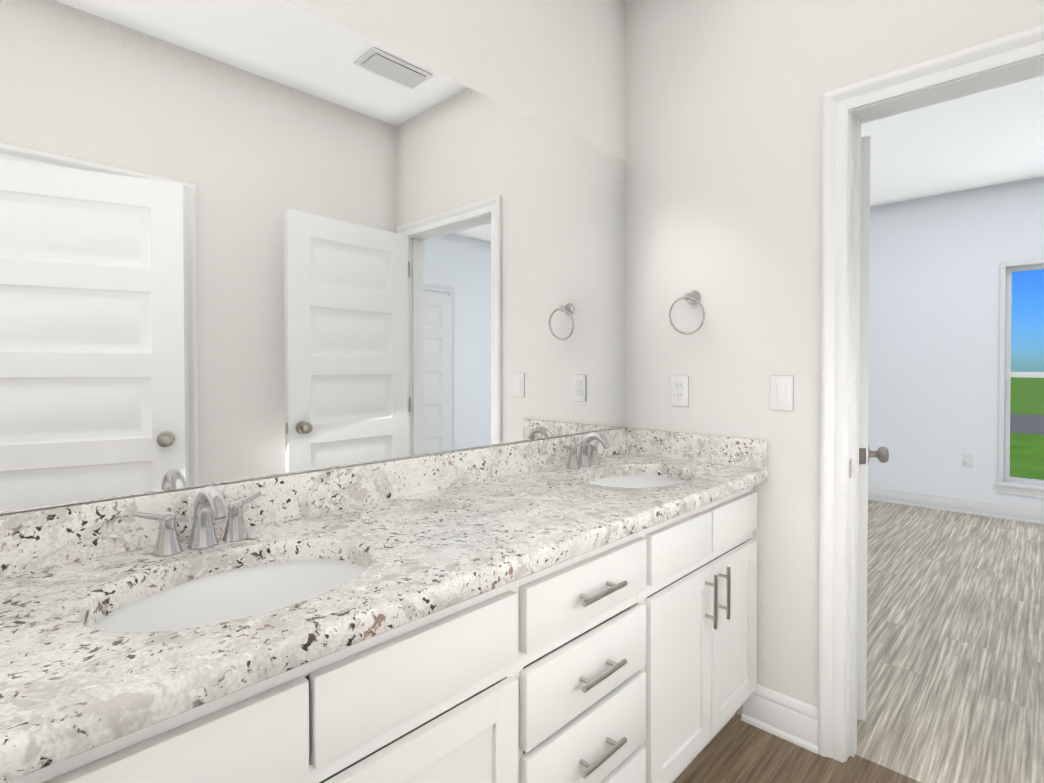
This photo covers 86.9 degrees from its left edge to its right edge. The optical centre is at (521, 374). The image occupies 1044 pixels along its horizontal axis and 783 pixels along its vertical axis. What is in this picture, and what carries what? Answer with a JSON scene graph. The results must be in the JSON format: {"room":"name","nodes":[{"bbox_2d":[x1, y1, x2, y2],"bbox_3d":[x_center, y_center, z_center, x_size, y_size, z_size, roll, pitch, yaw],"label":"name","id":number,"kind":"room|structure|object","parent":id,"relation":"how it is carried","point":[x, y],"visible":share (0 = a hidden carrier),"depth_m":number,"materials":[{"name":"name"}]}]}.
{"room":"bathroom","nodes":[
{"label":"bathroom","id":0,"kind":"room"},
{"bbox_2d":[0,0,625,515],"bbox_3d":[-0.768,-0.145,1.128,0.120,2.740,3.320,1,1,44],"label":"wall","id":1,"kind":"structure","parent":0,"point":[558,64],"depth_m":1.79,"materials":[{"name":"paint"}]},
{"bbox_2d":[0,0,624,513],"bbox_3d":[-0.278,-0.316,1.543,0.005,1.088,2.024,1,1,44],"label":"mirror","id":2,"kind":"object","parent":1,"relation":"attached to","point":[240,240],"visible":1,"depth_m":1.24,"materials":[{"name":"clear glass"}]},
{"bbox_2d":[0,428,627,575],"bbox_3d":[-0.270,0.280,1.547,0.020,0.100,2.030,1,1,44],"label":"backsplash","id":3,"kind":"structure","parent":1,"relation":"attached to","point":[44,538],"depth_m":1.27,"materials":[{"name":"white stone"}]},
{"bbox_2d":[625,0,1043,715],"bbox_3d":[1.225,-0.150,1.598,5.340,2.740,0.120,1,1,44],"label":"wall","id":4,"kind":"structure","parent":0,"point":[723,166],"depth_m":1.91,"materials":[{"name":"paint"}]},
{"bbox_2d":[671,376,688,406],"bbox_3d":[0.602,0.065,2.110,0.072,0.117,0.009,1,1,44],"label":"outlet","id":5,"kind":"object","parent":4,"relation":"attached to","point":[679,390],"visible":1,"depth_m":2.10,"materials":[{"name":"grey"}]},
{"bbox_2d":[669,290,704,334],"bbox_3d":[0.620,-0.229,2.043,0.142,0.168,0.074,1,1,44],"label":"towel ring","id":6,"kind":"object","parent":4,"relation":"attached to","point":[693,297],"visible":1,"depth_m":2.04,"materials":[{"name":"silver metal"}]},
{"bbox_2d":[628,428,766,467],"bbox_3d":[0.634,0.274,2.071,0.553,0.100,0.020,1,1,44],"label":"backsplash","id":7,"kind":"structure","parent":4,"relation":"attached to","point":[733,452],"depth_m":2.03,"materials":[{"name":"white stone"}]},
{"bbox_2d":[771,375,793,410],"bbox_3d":[0.870,0.063,1.849,0.072,0.117,0.012,1,1,44],"label":"bathroom light switch","id":8,"kind":"object","parent":4,"relation":"attached to","point":[782,388],"visible":1,"depth_m":1.85,"materials":[{"name":"white plastic"}]},
{"bbox_2d":[857,136,888,720],"bbox_3d":[1.355,0.190,2.259,0.171,2.020,0.791,0,1,27],"label":"hall door","id":9,"kind":"structure","parent":4,"relation":"in","point":[881,454],"depth_m":1.91,"materials":[{"name":"white paint"}]},
{"bbox_2d":[818,24,1043,762],"bbox_3d":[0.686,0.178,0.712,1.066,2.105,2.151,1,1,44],"label":"door frame","id":10,"kind":"structure","parent":4,"relation":"attached to","point":[839,104],"depth_m":1.73,"materials":[{"name":"white paint"}]},
{"bbox_2d":[673,500,1043,782],"bbox_3d":[1.478,1.241,1.878,5.340,0.050,7.490,1,1,44],"label":"floor","id":11,"kind":"structure","parent":0,"point":[955,655],"depth_m":2.26,"materials":[{"name":"beige wood"}]},
{"bbox_2d":[0,476,767,782],"bbox_3d":[-0.062,0.797,1.361,0.582,0.850,2.017,1,1,44],"label":"bathroom vanity","id":12,"kind":"object","parent":11,"relation":"on","point":[578,608],"depth_m":1.09,"materials":[{"name":"white paint"}]},
{"bbox_2d":[0,452,767,771],"bbox_3d":[-0.070,0.353,1.355,0.576,0.041,2.030,1,1,44],"label":"countertop","id":13,"kind":"structure","parent":12,"relation":"on","point":[65,697],"depth_m":0.82,"materials":[{"name":"white stone"}]},
{"bbox_2d":[128,484,267,559],"bbox_3d":[-0.593,0.274,1.048,0.138,0.124,0.228,1,1,44],"label":"faucet","id":14,"kind":"object","parent":13,"relation":"on","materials":[{"name":"silver metal"}]},
{"bbox_2d":[64,540,391,659],"bbox_3d":[-0.463,0.452,0.925,0.384,0.170,0.506,1,1,44],"label":"sink","id":15,"kind":"object","parent":13,"relation":"in","point":[115,621],"depth_m":1.02,"materials":[{"name":"white ceramic"}]},
{"bbox_2d":[560,432,615,467],"bbox_3d":[0.249,0.263,1.923,0.138,0.124,0.228,1,1,44],"label":"faucet","id":16,"kind":"object","parent":13,"relation":"on","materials":[{"name":"silver metal"}]},
{"bbox_2d":[584,468,691,491],"bbox_3d":[0.379,0.441,1.801,0.384,0.170,0.506,1,1,44],"label":"sink","id":17,"kind":"object","parent":13,"relation":"in","point":[638,479],"depth_m":1.98,"materials":[{"name":"white ceramic"}]},
{"bbox_2d":[861,75,1043,206],"bbox_3d":[2.650,-1.568,3.061,5.340,0.060,4.110,1,1,44],"label":"ceiling","id":18,"kind":"structure","parent":0,"point":[992,137],"depth_m":3.71,"materials":[{"name":"white paint"}]},
{"bbox_2d":[868,177,1043,506],"bbox_3d":[4.033,-0.186,4.516,5.340,2.740,0.120,1,1,44],"label":"wall","id":19,"kind":"structure","parent":0,"point":[934,318],"depth_m":4.77,"materials":[{"name":"paint"}]},
{"bbox_2d":[868,485,1043,524],"bbox_3d":[3.983,1.117,4.480,5.100,0.136,0.024,1,1,44],"label":"baseboard","id":20,"kind":"structure","parent":19,"relation":"attached to","point":[975,506],"depth_m":4.71,"materials":[{"name":"white paint"}]},
{"bbox_2d":[962,453,971,467],"bbox_3d":[3.779,0.732,4.681,0.070,0.115,0.009,1,1,44],"label":"outlet","id":21,"kind":"object","parent":19,"relation":"attached to","point":[966,460],"visible":1,"depth_m":4.68,"materials":[{"name":"white plastic"}]},
{"bbox_2d":[994,259,1043,497],"bbox_3d":[4.300,0.038,4.226,1.010,1.890,0.160,1,1,44],"label":"window unit","id":22,"kind":"structure","parent":19,"relation":"in","point":[1006,374],"depth_m":4.51,"materials":[{"name":"white plastic"}]},
{"label":"outside","id":23,"kind":"structure","parent":0,"visible":0},
{"bbox_2d":[1010,377,1043,479],"bbox_3d":[28.162,1.261,31.124,160.000,0.100,160.000,1,1,44],"label":"ground","id":24,"kind":"structure","parent":23,"point":[1031,443],"depth_m":12.50,"materials":[{"name":"green plant"}]},
{"bbox_2d":[1010,414,1043,434],"bbox_3d":[13.948,1.381,16.353,160.000,0.020,7.000,1,1,44],"label":"road","id":25,"kind":"structure","parent":24,"relation":"on","point":[1017,419],"depth_m":15.42,"materials":[{"name":"grey asphalt"}]}
]}

